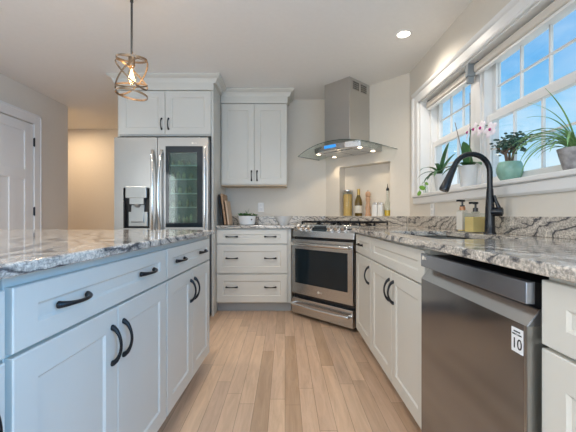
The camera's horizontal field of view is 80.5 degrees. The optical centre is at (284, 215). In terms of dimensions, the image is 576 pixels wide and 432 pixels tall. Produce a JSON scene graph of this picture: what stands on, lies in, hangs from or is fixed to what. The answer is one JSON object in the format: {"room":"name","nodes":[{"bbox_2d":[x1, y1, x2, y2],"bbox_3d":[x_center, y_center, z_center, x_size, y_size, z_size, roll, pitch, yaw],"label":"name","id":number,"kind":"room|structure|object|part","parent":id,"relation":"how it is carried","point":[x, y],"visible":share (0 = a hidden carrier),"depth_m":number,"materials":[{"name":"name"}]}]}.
{"room":"kitchen","nodes":[
{"label":"kitchen","id":0,"kind":"room"},
{"bbox_2d":[0,73,67,228],"bbox_3d":[-2.880,-0.200,0.533,0.120,2.440,7.767,0,0,0],"label":"wall","id":1,"kind":"structure","parent":0,"point":[54,114],"depth_m":4.09,"materials":[{"name":"paint"}]},
{"bbox_2d":[0,113,34,229],"bbox_3d":[-2.803,-0.005,3.425,0.105,2.030,0.783,0,0,0],"label":"door","id":2,"kind":"structure","parent":1,"relation":"in","point":[17,141],"depth_m":3.57,"materials":[{"name":"white wood"}]},
{"bbox_2d":[0,100,41,228],"bbox_3d":[-2.868,-0.060,3.424,0.144,2.160,0.975,0,0,0],"label":"trim","id":3,"kind":"structure","parent":1,"relation":"attached to","point":[6,108],"depth_m":3.82,"materials":[{"name":"white wood"}]},
{"bbox_2d":[68,129,117,229],"bbox_3d":[-3.085,-0.200,5.620,3.030,2.440,0.120,0,0,0],"label":"wall","id":4,"kind":"structure","parent":0,"point":[90,151],"depth_m":5.56,"materials":[{"name":"paint"}]},
{"bbox_2d":[225,100,325,299],"bbox_3d":[-0.545,-0.200,4.210,2.290,2.440,0.120,0,0,0],"label":"wall","id":5,"kind":"structure","parent":0,"point":[304,194],"depth_m":4.15,"materials":[{"name":"paint"}]},
{"bbox_2d":[221,88,293,187],"bbox_3d":[-0.309,-0.880,3.954,0.825,1.080,0.387,0,0,0],"label":"upper cabinet","id":6,"kind":"object","parent":5,"relation":"attached to","point":[253,120],"visible":0.99,"depth_m":3.82,"materials":[{"name":"paint"}]},
{"bbox_3d":[-0.528,-0.806,3.830,0.363,0.901,0.020,0,0,0],"label":"door","id":7,"kind":"part","parent":6,"relation":"part of","materials":[{"name":"paint"}]},
{"bbox_3d":[-0.349,-0.346,3.994,0.745,0.012,0.307,0,0,0],"label":"panel","id":8,"kind":"part","parent":6,"relation":"part of","materials":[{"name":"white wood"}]},
{"bbox_3d":[-0.309,-1.380,3.954,0.825,0.080,0.387,0,0,0],"label":"crown molding","id":9,"kind":"part","parent":6,"relation":"part of","materials":[{"name":"paint"}]},
{"bbox_3d":[-0.162,-0.806,3.830,0.364,0.901,0.020,0,0,0],"label":"door","id":10,"kind":"part","parent":6,"relation":"part of","materials":[{"name":"paint"}]},
{"bbox_2d":[258,203,263,211],"bbox_3d":[-0.292,-0.105,4.145,0.072,0.116,0.008,0,0,0],"label":"outlet","id":11,"kind":"object","parent":5,"relation":"attached to","point":[260,205],"visible":1,"depth_m":4.14,"materials":[{"name":"white plastic"}]},
{"bbox_2d":[232,216,324,223],"bbox_3d":[-0.116,0.051,4.139,1.212,0.096,0.019,0,0,0],"label":"backsplash","id":12,"kind":"structure","parent":5,"relation":"attached to","point":[259,219],"depth_m":4.13,"materials":[{"name":"stone"}]},
{"bbox_2d":[0,0,564,128],"bbox_3d":[-1.300,-1.470,1.180,6.600,0.100,9.060,0,0,0],"label":"ceiling","id":13,"kind":"structure","parent":0,"point":[64,51],"depth_m":2.75,"materials":[{"name":"paint"}]},
{"bbox_2d":[114,0,147,100],"bbox_3d":[-0.965,-1.083,2.140,0.195,0.671,0.192,0,0,0],"label":"pendant light","id":14,"kind":"object","parent":13,"relation":"hanging from","point":[131,61],"visible":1,"depth_m":2.13,"materials":[{"name":"brown metal"}]},
{"bbox_2d":[128,56,134,67],"bbox_3d":[-0.965,-0.974,2.140,0.040,0.068,0.039,0,0,0],"label":"socket","id":15,"kind":"object","parent":14,"relation":"attached to","point":[132,65],"depth_m":2.13,"materials":[{"name":"brown metal"}]},
{"bbox_3d":[-0.965,-1.192,2.140,0.020,0.375,0.020,0,0,0],"label":"rod","id":16,"kind":"part","parent":14,"relation":"part of","materials":[{"name":"silver metal"}]},
{"bbox_2d":[395,29,412,38],"bbox_3d":[0.924,-1.417,2.650,0.132,0.006,0.132,0,0,0],"label":"recessed light","id":17,"kind":"object","parent":13,"relation":"in","point":[405,33],"visible":1,"depth_m":2.64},
{"bbox_2d":[157,300,420,431],"bbox_3d":[-1.300,1.070,1.180,6.600,0.100,9.060,0,0,0],"label":"floor","id":18,"kind":"structure","parent":0,"point":[261,371],"depth_m":2.08,"materials":[{"name":"brown wood"}]},
{"bbox_2d":[0,290,4,431],"bbox_3d":[-1.094,0.571,0.439,1.105,0.899,0.548,0,0,2],"label":"base cabinet","id":19,"kind":"object","parent":18,"relation":"on","point":[2,292],"visible":1,"depth_m":0.68,"materials":[{"name":"paint"}]},
{"bbox_3d":[-0.552,0.410,0.642,0.037,0.133,0.019,0,0,2],"label":"handle","id":20,"kind":"part","parent":19,"relation":"part of","materials":[{"name":"black metal"}]},
{"bbox_3d":[-0.587,0.220,0.420,0.020,0.139,0.542,0,0,2],"label":"drawer","id":21,"kind":"part","parent":19,"relation":"part of","materials":[{"name":"paint"}]},
{"bbox_3d":[-0.587,0.605,0.420,0.020,0.614,0.542,0,0,2],"label":"door","id":22,"kind":"part","parent":19,"relation":"part of","materials":[{"name":"paint"}]},
{"bbox_2d":[0,245,165,431],"bbox_3d":[-1.067,0.571,1.139,1.105,0.899,0.830,0,0,2],"label":"base cabinet","id":23,"kind":"object","parent":18,"relation":"on","point":[85,342],"visible":0.97,"depth_m":0.97,"materials":[{"name":"paint"}]},
{"bbox_3d":[-0.568,0.605,0.913,0.020,0.614,0.410,0,0,2],"label":"door","id":24,"kind":"part","parent":23,"relation":"part of","materials":[{"name":"paint"}]},
{"bbox_3d":[-0.543,0.220,0.899,0.038,0.019,0.133,0,0,2],"label":"handle","id":25,"kind":"part","parent":23,"relation":"part of","materials":[{"name":"black metal"}]},
{"bbox_3d":[-0.560,0.220,1.120,0.020,0.139,0.824,0,0,2],"label":"drawer","id":26,"kind":"part","parent":23,"relation":"part of","materials":[{"name":"paint"}]},
{"bbox_2d":[0,229,214,278],"bbox_3d":[-1.232,0.107,1.236,1.428,0.028,2.210,0,0,2],"label":"countertop","id":27,"kind":"structure","parent":23,"relation":"on","point":[22,251],"depth_m":1.15,"materials":[{"name":"stone"}]},
{"bbox_3d":[-0.535,0.413,1.084,0.037,0.133,0.019,0,0,2],"label":"handle","id":28,"kind":"part","parent":23,"relation":"part of","materials":[{"name":"black metal"}]},
{"bbox_3d":[-0.533,0.413,1.154,0.037,0.133,0.019,0,0,2],"label":"handle","id":29,"kind":"part","parent":23,"relation":"part of","materials":[{"name":"black metal"}]},
{"bbox_3d":[-0.552,0.605,1.327,0.020,0.614,0.410,0,0,2],"label":"door","id":30,"kind":"part","parent":23,"relation":"part of","materials":[{"name":"paint"}]},
{"bbox_3d":[-0.526,0.220,1.339,0.038,0.019,0.133,0,0,2],"label":"handle","id":31,"kind":"part","parent":23,"relation":"part of","materials":[{"name":"black metal"}]},
{"bbox_2d":[114,137,211,314],"bbox_3d":[-1.206,0.121,3.656,0.912,1.797,0.847,0,0,0],"label":"refrigerator","id":32,"kind":"object","parent":18,"relation":"on","point":[161,183],"visible":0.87,"depth_m":3.31,"materials":[{"name":"silver metal"}]},
{"bbox_3d":[-1.453,-0.233,3.344,0.418,1.065,0.068,0,0,0],"label":"door","id":33,"kind":"part","parent":32,"relation":"part of","materials":[{"name":"silver metal"}]},
{"bbox_3d":[-1.450,-0.231,3.322,0.205,0.112,0.036,0,0,0],"label":"control panel","id":34,"kind":"part","parent":32,"relation":"part of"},
{"bbox_3d":[-1.278,-0.210,3.271,0.029,0.869,0.080,0,0,-19],"label":"handle","id":35,"kind":"part","parent":32,"relation":"part of","materials":[{"name":"metal"}]},
{"bbox_3d":[-1.203,-0.210,3.271,0.029,0.869,0.080,0,0,19],"label":"handle","id":36,"kind":"part","parent":32,"relation":"part of","materials":[{"name":"metal"}]},
{"bbox_2d":[170,165,196,207],"bbox_3d":[-0.993,-0.290,3.345,0.271,0.420,0.046,0,0,0],"label":"shelf","id":37,"kind":"object","parent":32,"relation":"attached to","point":[183,178],"depth_m":3.37,"materials":[{"name":"glass"}]},
{"bbox_3d":[-0.994,-0.233,3.344,0.488,1.065,0.068,0,0,0],"label":"door","id":38,"kind":"part","parent":32,"relation":"part of","materials":[{"name":"silver metal"}]},
{"bbox_2d":[106,73,226,315],"bbox_3d":[-1.210,-0.200,3.759,1.129,2.440,0.777,0,0,0],"label":"tall cabinet","id":39,"kind":"object","parent":18,"relation":"on","point":[177,104],"visible":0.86,"depth_m":3.44,"materials":[{"name":"paint"}]},
{"bbox_3d":[-1.685,-0.165,3.799,0.020,2.370,0.697,0,0,0],"label":"panel","id":40,"kind":"part","parent":39,"relation":"part of","materials":[{"name":"paint"}]},
{"bbox_3d":[-1.443,-1.042,3.440,0.460,0.440,0.020,0,0,0],"label":"door","id":41,"kind":"part","parent":39,"relation":"part of","materials":[{"name":"paint"}]},
{"bbox_3d":[-1.210,-1.380,3.759,1.129,0.080,0.777,0,0,0],"label":"crown molding","id":42,"kind":"part","parent":39,"relation":"part of","materials":[{"name":"paint"}]},
{"bbox_3d":[-0.978,-1.042,3.440,0.460,0.440,0.020,0,0,0],"label":"door","id":43,"kind":"part","parent":39,"relation":"part of","materials":[{"name":"paint"}]},
{"bbox_3d":[-0.736,-0.165,3.799,0.020,2.370,0.697,0,0,0],"label":"panel","id":44,"kind":"part","parent":39,"relation":"part of","materials":[{"name":"paint"}]},
{"bbox_2d":[162,235,208,416],"bbox_3d":[-1.038,0.571,1.931,1.105,0.899,0.745,0,0,2],"label":"base cabinet","id":45,"kind":"object","parent":18,"relation":"on","point":[187,262],"visible":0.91,"depth_m":1.80,"materials":[{"name":"paint"}]},
{"bbox_3d":[-0.537,0.605,1.727,0.020,0.614,0.368,0,0,2],"label":"door","id":46,"kind":"part","parent":45,"relation":"part of","materials":[{"name":"paint"}]},
{"bbox_3d":[-0.512,0.220,1.714,0.038,0.019,0.133,0,0,2],"label":"handle","id":47,"kind":"part","parent":45,"relation":"part of","materials":[{"name":"black metal"}]},
{"bbox_3d":[-0.530,0.220,1.912,0.020,0.139,0.739,0,0,2],"label":"drawer","id":48,"kind":"part","parent":45,"relation":"part of","materials":[{"name":"paint"}]},
{"bbox_3d":[-0.505,0.413,1.876,0.037,0.133,0.019,0,0,2],"label":"handle","id":49,"kind":"part","parent":45,"relation":"part of","materials":[{"name":"black metal"}]},
{"bbox_3d":[-0.503,0.413,1.946,0.037,0.133,0.019,0,0,2],"label":"handle","id":50,"kind":"part","parent":45,"relation":"part of","materials":[{"name":"black metal"}]},
{"bbox_3d":[-0.523,0.605,2.097,0.020,0.614,0.368,0,0,2],"label":"door","id":51,"kind":"part","parent":45,"relation":"part of","materials":[{"name":"paint"}]},
{"bbox_2d":[216,228,290,310],"bbox_3d":[-0.330,0.575,3.841,0.790,0.890,0.611,0,0,0],"label":"base cabinet","id":52,"kind":"object","parent":18,"relation":"on","point":[253,265],"visible":1,"depth_m":3.57,"materials":[{"name":"paint"}]},
{"bbox_3d":[-0.349,0.761,3.580,0.743,0.293,0.020,0,0,0],"label":"drawer","id":53,"kind":"part","parent":52,"relation":"part of","materials":[{"name":"paint"}]},
{"bbox_3d":[-0.349,0.453,3.580,0.743,0.298,0.020,0,0,0],"label":"drawer","id":54,"kind":"part","parent":52,"relation":"part of","materials":[{"name":"paint"}]},
{"bbox_3d":[-0.349,0.217,3.580,0.743,0.147,0.020,0,0,0],"label":"drawer","id":55,"kind":"part","parent":52,"relation":"part of","materials":[{"name":"paint"}]},
{"bbox_2d":[216,224,314,227],"bbox_3d":[-0.055,0.114,3.848,1.334,0.030,0.605,0,0,0],"label":"countertop","id":56,"kind":"structure","parent":52,"relation":"on","point":[232,225],"depth_m":3.54,"materials":[{"name":"stone"}]},
{"bbox_2d":[218,195,223,224],"bbox_3d":[-0.684,-0.066,3.785,0.056,0.326,0.330,0,0,0],"label":"cutting board","id":57,"kind":"object","parent":56,"relation":"on","point":[219,196],"visible":0.4,"depth_m":3.63,"materials":[{"name":"brown wood"}]},
{"bbox_2d":[220,194,227,224],"bbox_3d":[-0.662,-0.072,3.805,0.062,0.338,0.330,0,0,0],"label":"cutting board","id":58,"kind":"object","parent":56,"relation":"on","point":[224,198],"visible":0.72,"depth_m":3.65,"materials":[{"name":"brown wood"}]},
{"bbox_2d":[225,201,232,224],"bbox_3d":[-0.625,-0.035,3.790,0.053,0.264,0.260,0,0,0],"label":"cutting board","id":59,"kind":"object","parent":56,"relation":"on","point":[227,203],"visible":0.99,"depth_m":3.72,"materials":[{"name":"brown wood"}]},
{"bbox_2d":[238,210,256,224],"bbox_3d":[-0.427,0.006,3.854,0.263,0.186,0.137,0,0,0],"label":"potted succulent","id":60,"kind":"object","parent":56,"relation":"on","point":[244,218],"visible":1,"depth_m":3.81,"materials":[{"name":"white ceramic"}]},
{"bbox_2d":[238,216,255,224],"bbox_3d":[-0.430,0.049,3.860,0.203,0.100,0.125,0,0,0],"label":"pot","id":61,"kind":"object","parent":60,"relation":"attached to","point":[243,220],"depth_m":3.81,"materials":[{"name":"white ceramic"}]},
{"bbox_2d":[274,216,292,224],"bbox_3d":[-0.020,0.049,3.860,0.224,0.100,0.224,0,0,0],"label":"bowl","id":62,"kind":"object","parent":56,"relation":"on","point":[282,220],"visible":1,"depth_m":3.79,"materials":[{"name":"white ceramic"}]},
{"bbox_2d":[290,221,390,329],"bbox_3d":[0.539,0.536,3.427,0.725,0.968,0.767,0,0,-43],"label":"range","id":63,"kind":"object","parent":18,"relation":"on","point":[323,255],"visible":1,"depth_m":3.19,"materials":[{"name":"silver metal"}]},
{"bbox_3d":[0.239,0.111,3.375,0.072,0.072,0.068,0,0,-43],"label":"knob","id":64,"kind":"part","parent":63,"relation":"part of","materials":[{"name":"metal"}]},
{"bbox_3d":[0.302,0.278,3.205,0.076,0.030,0.721,0,0,-43],"label":"handle","id":65,"kind":"part","parent":63,"relation":"part of","materials":[{"name":"metal"}]},
{"bbox_3d":[0.302,0.885,3.205,0.076,0.030,0.721,0,0,-43],"label":"handle","id":66,"kind":"part","parent":63,"relation":"part of","materials":[{"name":"metal"}]},
{"bbox_3d":[0.345,0.509,3.244,0.042,0.552,0.757,0,0,-43],"label":"oven door","id":67,"kind":"part","parent":63,"relation":"part of","materials":[{"name":"silver metal"}]},
{"bbox_3d":[0.345,0.906,3.244,0.042,0.157,0.757,0,0,-43],"label":"drawer","id":68,"kind":"part","parent":63,"relation":"part of","materials":[{"name":"silver metal"}]},
{"bbox_3d":[0.377,0.153,3.275,0.109,0.134,0.765,0,0,-43],"label":"control panel","id":69,"kind":"part","parent":63,"relation":"part of","materials":[{"name":"silver metal"}]},
{"bbox_3d":[0.417,0.111,3.186,0.072,0.072,0.068,0,0,-43],"label":"knob","id":70,"kind":"part","parent":63,"relation":"part of","materials":[{"name":"metal"}]},
{"bbox_3d":[0.472,0.111,3.128,0.072,0.072,0.068,0,0,-43],"label":"knob","id":71,"kind":"part","parent":63,"relation":"part of","materials":[{"name":"metal"}]},
{"bbox_3d":[0.527,0.111,3.069,0.072,0.072,0.068,0,0,-43],"label":"knob","id":72,"kind":"part","parent":63,"relation":"part of","materials":[{"name":"metal"}]},
{"bbox_2d":[324,224,390,226],"bbox_3d":[0.602,0.104,3.487,0.550,0.021,0.767,0,0,-43],"label":"cooktop","id":73,"kind":"object","parent":63,"relation":"in","point":[347,225],"depth_m":3.23,"materials":[{"name":"metal"}]},
{"bbox_2d":[356,233,373,349],"bbox_3d":[0.888,0.575,2.550,0.686,0.890,0.500,0,0,0],"label":"base cabinet","id":74,"kind":"object","parent":18,"relation":"on","point":[363,242],"visible":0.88,"depth_m":2.51,"materials":[{"name":"paint"}]},
{"bbox_3d":[0.590,0.216,2.542,0.020,0.145,0.477,0,0,0],"label":"drawer","id":75,"kind":"part","parent":74,"relation":"part of","materials":[{"name":"paint"}]},
{"bbox_3d":[0.564,0.410,2.350,0.037,0.133,0.019,0,0,0],"label":"handle","id":76,"kind":"part","parent":74,"relation":"part of","materials":[{"name":"black metal"}]},
{"bbox_2d":[371,236,469,427],"bbox_3d":[0.888,0.575,1.855,0.686,0.890,0.885,0,0,0],"label":"base cabinet","id":77,"kind":"object","parent":18,"relation":"on","point":[397,271],"visible":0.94,"depth_m":1.74,"materials":[{"name":"paint"}]},
{"bbox_3d":[0.590,0.605,2.075,0.020,0.614,0.438,0,0,0],"label":"door","id":78,"kind":"part","parent":77,"relation":"part of","materials":[{"name":"paint"}]},
{"bbox_3d":[0.564,0.410,1.889,0.037,0.133,0.019,0,0,0],"label":"handle","id":79,"kind":"part","parent":77,"relation":"part of","materials":[{"name":"black metal"}]},
{"bbox_3d":[0.564,0.410,1.819,0.037,0.133,0.019,0,0,0],"label":"handle","id":80,"kind":"part","parent":77,"relation":"part of","materials":[{"name":"black metal"}]},
{"bbox_3d":[0.590,0.216,1.855,0.020,0.145,0.879,0,0,0],"label":"drawer","id":81,"kind":"part","parent":77,"relation":"part of","materials":[{"name":"paint"}]},
{"bbox_3d":[0.590,0.605,1.634,0.020,0.614,0.438,0,0,0],"label":"door","id":82,"kind":"part","parent":77,"relation":"part of","materials":[{"name":"paint"}]},
{"bbox_2d":[421,253,548,431],"bbox_3d":[0.866,0.576,1.089,0.624,0.848,0.622,0,0,0],"label":"dishwasher","id":83,"kind":"object","parent":18,"relation":"on","point":[481,322],"visible":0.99,"depth_m":0.98,"materials":[{"name":"silver metal"}]},
{"bbox_3d":[0.579,0.585,0.788,0.043,0.660,0.009,0,0,0],"label":"edge trim","id":84,"kind":"part","parent":83,"relation":"part of","materials":[{"name":"silver metal"}]},
{"bbox_2d":[542,277,575,431],"bbox_3d":[0.888,0.575,0.473,0.686,0.890,0.600,0,0,0],"label":"base cabinet","id":85,"kind":"object","parent":18,"relation":"on","point":[558,296],"visible":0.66,"depth_m":0.72,"materials":[{"name":"paint"}]},
{"bbox_2d":[352,226,575,282],"bbox_3d":[0.894,0.114,1.808,0.682,0.030,3.315,0,0,0],"label":"countertop","id":86,"kind":"structure","parent":85,"relation":"on","point":[555,258],"depth_m":1.10,"materials":[{"name":"stone"}]},
{"bbox_2d":[429,237,462,238],"bbox_3d":[0.860,0.228,1.840,0.414,0.185,0.784,0,0,0],"label":"sink","id":87,"kind":"object","parent":86,"relation":"in","point":[429,237],"visible":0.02,"depth_m":2.22,"materials":[{"name":"silver metal"}]},
{"bbox_2d":[456,200,467,231],"bbox_3d":[1.127,-0.003,2.173,0.064,0.203,0.048,0,0,-17],"label":"soap bottle","id":88,"kind":"object","parent":86,"relation":"on","point":[460,215],"visible":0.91,"depth_m":2.16,"materials":[{"name":"white plastic"}]},
{"bbox_2d":[439,152,503,233],"bbox_3d":[1.026,-0.129,1.871,0.338,0.456,0.090,0,0,0],"label":"faucet","id":89,"kind":"object","parent":86,"relation":"on","point":[491,211],"visible":0.98,"depth_m":1.87,"materials":[{"name":"black metal"}]},
{"bbox_3d":[1.037,-0.249,1.885,0.227,0.216,0.029,0,0,0],"label":"spout","id":90,"kind":"part","parent":89,"relation":"part of","materials":[{"name":"black metal"}]},
{"bbox_3d":[1.161,-0.071,1.858,0.046,0.088,0.023,0,0,38],"label":"handle","id":91,"kind":"part","parent":89,"relation":"part of","materials":[{"name":"black metal"}]},
{"bbox_2d":[465,202,484,232],"bbox_3d":[1.140,0.007,2.035,0.105,0.183,0.075,0,0,-14],"label":"soap bottle","id":92,"kind":"object","parent":86,"relation":"on","point":[472,224],"visible":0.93,"depth_m":2.01,"materials":[{"name":"clear glass"}]},
{"bbox_3d":[0.590,0.216,0.473,0.020,0.145,0.594,0,0,0],"label":"drawer","id":93,"kind":"part","parent":85,"relation":"part of","materials":[{"name":"paint"}]},
{"bbox_3d":[0.590,0.605,0.473,0.020,0.614,0.594,0,0,0],"label":"door","id":94,"kind":"part","parent":85,"relation":"part of","materials":[{"name":"paint"}]},
{"bbox_2d":[326,73,409,225],"bbox_3d":[0.922,-0.200,3.811,0.150,2.440,1.172,0,0,-43],"label":"wall","id":95,"kind":"structure","parent":0,"point":[389,100],"depth_m":3.62,"materials":[{"name":"paint"}]},
{"bbox_2d":[299,76,396,159],"bbox_3d":[0.631,-1.047,3.661,0.476,0.744,1.009,0,0,-43],"label":"range hood","id":96,"kind":"object","parent":95,"relation":"attached to","point":[346,99],"visible":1,"depth_m":3.56,"materials":[{"name":"metal"}]},
{"bbox_2d":[343,190,352,215],"bbox_3d":[0.734,-0.150,3.982,0.118,0.305,0.118,0,0,0],"label":"pasta jar","id":97,"kind":"object","parent":95,"relation":"on","point":[347,198],"visible":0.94,"depth_m":3.94,"materials":[{"name":"clear glass"}]},
{"bbox_2d":[355,189,361,215],"bbox_3d":[0.835,-0.152,3.861,0.085,0.308,0.085,0,0,0],"label":"wine bottle","id":98,"kind":"object","parent":95,"relation":"on","point":[358,201],"visible":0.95,"depth_m":3.83,"materials":[{"name":"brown glass"}]},
{"bbox_2d":[326,216,406,225],"bbox_3d":[0.856,0.051,3.756,0.019,0.096,1.038,0,0,-43],"label":"backsplash","id":99,"kind":"structure","parent":95,"relation":"attached to","point":[392,220],"depth_m":3.63,"materials":[{"name":"stone"}]},
{"bbox_2d":[365,190,370,215],"bbox_3d":[0.920,-0.142,3.770,0.070,0.288,0.069,0,0,0],"label":"pepper mill","id":100,"kind":"object","parent":95,"relation":"on","point":[367,194],"visible":0.97,"depth_m":3.75,"materials":[{"name":"brown wood"}]},
{"bbox_2d":[372,202,377,215],"bbox_3d":[0.986,-0.073,3.708,0.058,0.150,0.048,0,0,41],"label":"shaker","id":101,"kind":"object","parent":95,"relation":"on","point":[375,204],"visible":0.82,"depth_m":3.69,"materials":[{"name":"white ceramic"}]},
{"bbox_2d":[378,202,383,215],"bbox_3d":[1.032,-0.073,3.659,0.058,0.150,0.048,0,0,41],"label":"shaker","id":102,"kind":"object","parent":95,"relation":"on","point":[380,204],"visible":0.91,"depth_m":3.64,"materials":[{"name":"white ceramic"}]},
{"bbox_2d":[385,184,389,215],"bbox_3d":[1.085,-0.168,3.595,0.070,0.340,0.069,0,0,0],"label":"oil bottle","id":103,"kind":"object","parent":95,"relation":"on","point":[387,212],"visible":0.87,"depth_m":3.57,"materials":[{"name":"clear glass"}]},
{"bbox_2d":[410,0,575,216],"bbox_3d":[1.315,-0.200,0.060,0.160,2.440,6.820,0,0,0],"label":"wall","id":104,"kind":"structure","parent":0,"point":[478,13],"depth_m":2.26,"materials":[{"name":"paint"}]},
{"bbox_2d":[430,203,433,215],"bbox_3d":[1.230,-0.058,2.840,0.008,0.116,0.072,0,0,0],"label":"outlet","id":105,"kind":"object","parent":104,"relation":"attached to","point":[431,204],"visible":0.96,"depth_m":2.84,"materials":[{"name":"white plastic"}]},
{"bbox_2d":[430,84,471,191],"bbox_3d":[1.370,-0.620,2.745,0.100,0.851,0.710,0,0,0],"label":"window","id":106,"kind":"structure","parent":104,"relation":"in","point":[437,140],"depth_m":2.95,"materials":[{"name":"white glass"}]},
{"bbox_2d":[426,72,475,109],"bbox_3d":[1.298,-0.991,2.700,0.055,0.082,0.730,0,0,0],"label":"window blind","id":107,"kind":"object","parent":106,"relation":"attached to","point":[459,82],"visible":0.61,"depth_m":2.68,"materials":[{"name":"fabric"}]},
{"bbox_3d":[1.353,-0.435,2.745,0.035,0.450,0.650,0,0,0],"label":"sash","id":108,"kind":"part","parent":106,"relation":"part of","materials":[{"name":"white wood"}]},
{"bbox_3d":[1.393,-0.840,2.745,0.035,0.380,0.650,0,0,0],"label":"sash","id":109,"kind":"part","parent":106,"relation":"part of","materials":[{"name":"white wood"}]},
{"bbox_2d":[465,63,474,83],"bbox_3d":[1.261,-0.967,2.315,0.052,0.130,0.036,0,0,0],"label":"bracket","id":110,"kind":"object","parent":104,"relation":"attached to","point":[469,68],"visible":0.99,"depth_m":2.30,"materials":[{"name":"grey plastic"}]},
{"bbox_2d":[419,0,554,193],"bbox_3d":[1.327,-0.620,1.865,0.185,0.851,2.530,0,0,0],"label":"trim","id":111,"kind":"structure","parent":104,"relation":"attached to","point":[424,113],"depth_m":2.34,"materials":[{"name":"white wood"}]},
{"bbox_2d":[408,216,575,239],"bbox_3d":[1.224,0.051,1.752,0.019,0.096,3.205,0,0,0],"label":"backsplash","id":112,"kind":"structure","parent":104,"relation":"attached to","point":[553,227],"depth_m":1.73,"materials":[{"name":"stone"}]},
{"bbox_2d":[411,0,575,204],"bbox_3d":[1.218,-0.630,1.865,0.034,1.045,2.746,0,0,0],"label":"trim","id":113,"kind":"structure","parent":104,"relation":"attached to","point":[514,9],"depth_m":2.16,"materials":[{"name":"white wood"}]},
{"bbox_2d":[411,168,575,197],"bbox_3d":[1.270,-0.185,1.865,0.140,0.026,2.750,0,0,0],"label":"window sill","id":114,"kind":"structure","parent":104,"relation":"attached to","point":[570,172],"depth_m":1.79,"materials":[{"name":"white wood"}]},
{"bbox_2d":[417,182,427,195],"bbox_3d":[1.206,-0.238,2.985,0.098,0.124,0.039,0,0,0],"label":"leaf cutting","id":115,"kind":"object","parent":114,"relation":"on","point":[422,187],"visible":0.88,"depth_m":2.98,"materials":[{"name":"green plant"}]},
{"bbox_2d":[418,143,455,190],"bbox_3d":[1.208,-0.388,2.779,0.251,0.379,0.339,0,0,0],"label":"potted plant","id":116,"kind":"object","parent":114,"relation":"on","point":[438,177],"visible":0.88,"depth_m":2.76,"materials":[{"name":"green plant"}]},
{"bbox_3d":[1.280,-0.271,2.800,0.108,0.145,0.108,0,0,0],"label":"pot","id":117,"kind":"part","parent":116,"relation":"part of","materials":[{"name":"white ceramic"}]},
{"bbox_2d":[437,121,496,186],"bbox_3d":[1.259,-0.528,2.282,0.243,0.660,0.479,0,0,-25],"label":"orchid","id":118,"kind":"object","parent":114,"relation":"on","point":[468,170],"visible":0.92,"depth_m":2.32,"materials":[{"name":"white ceramic"}]},
{"bbox_3d":[1.280,-0.273,2.370,0.132,0.150,0.132,0,0,0],"label":"pot","id":119,"kind":"part","parent":118,"relation":"part of","materials":[{"name":"white ceramic"}]},
{"bbox_3d":[1.256,-0.574,2.258,0.022,0.100,0.094,0,0,11],"label":"flower","id":120,"kind":"part","parent":118,"relation":"part of","materials":[{"name":"white plant"}]},
{"bbox_3d":[1.270,-0.459,2.216,0.013,0.283,0.315,0,0,5],"label":"stem","id":121,"kind":"part","parent":118,"relation":"part of","materials":[{"name":"green plant"}]},
{"bbox_3d":[1.250,-0.560,2.173,0.022,0.100,0.094,0,0,0],"label":"flower","id":122,"kind":"part","parent":118,"relation":"part of","materials":[{"name":"white plant"}]},
{"bbox_3d":[1.245,-0.523,2.063,0.022,0.100,0.094,0,0,-12],"label":"flower","id":123,"kind":"part","parent":118,"relation":"part of","materials":[{"name":"white plant"}]},
{"bbox_2d":[489,131,532,180],"bbox_3d":[1.278,-0.338,1.952,0.148,0.281,0.256,0,0,0],"label":"jade plant","id":124,"kind":"object","parent":114,"relation":"on","point":[508,169],"visible":0.91,"depth_m":1.91,"materials":[{"name":"green plant"}]},
{"bbox_3d":[1.285,-0.253,1.945,0.134,0.110,0.134,0,0,0],"label":"pot","id":125,"kind":"part","parent":124,"relation":"part of","materials":[{"name":"green ceramic"}]},
{"bbox_2d":[509,88,575,174],"bbox_3d":[1.226,-0.422,1.555,0.287,0.449,0.612,0,0,19],"label":"spider plant","id":126,"kind":"object","parent":114,"relation":"on","point":[566,155],"visible":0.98,"depth_m":1.51,"materials":[{"name":"green plant"}]},
{"bbox_3d":[1.285,-0.248,1.500,0.140,0.100,0.140,0,0,0],"label":"pot","id":127,"kind":"part","parent":126,"relation":"part of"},
{"bbox_2d":[482,5,575,183],"bbox_3d":[1.370,-0.620,1.889,0.100,0.851,0.788,0,0,0],"label":"window","id":128,"kind":"structure","parent":104,"relation":"in","point":[492,111],"depth_m":1.99,"materials":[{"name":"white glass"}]},
{"bbox_3d":[1.370,-0.620,1.889,0.100,0.851,0.788,0,0,0],"label":"frame","id":129,"kind":"part","parent":128,"relation":"part of","materials":[{"name":"white wood"}]},
{"bbox_2d":[474,0,575,74],"bbox_3d":[1.298,-0.991,1.480,0.055,0.082,1.630,0,0,0],"label":"window blind","id":130,"kind":"object","parent":128,"relation":"attached to","point":[556,8],"visible":1,"depth_m":1.80,"materials":[{"name":"fabric"}]},
{"bbox_3d":[1.353,-0.435,1.889,0.035,0.450,0.728,0,0,0],"label":"sash","id":131,"kind":"part","parent":128,"relation":"part of","materials":[{"name":"white wood"}]},
{"bbox_3d":[1.393,-0.840,1.889,0.035,0.380,0.728,0,0,0],"label":"sash","id":132,"kind":"part","parent":128,"relation":"part of","materials":[{"name":"white wood"}]}
]}

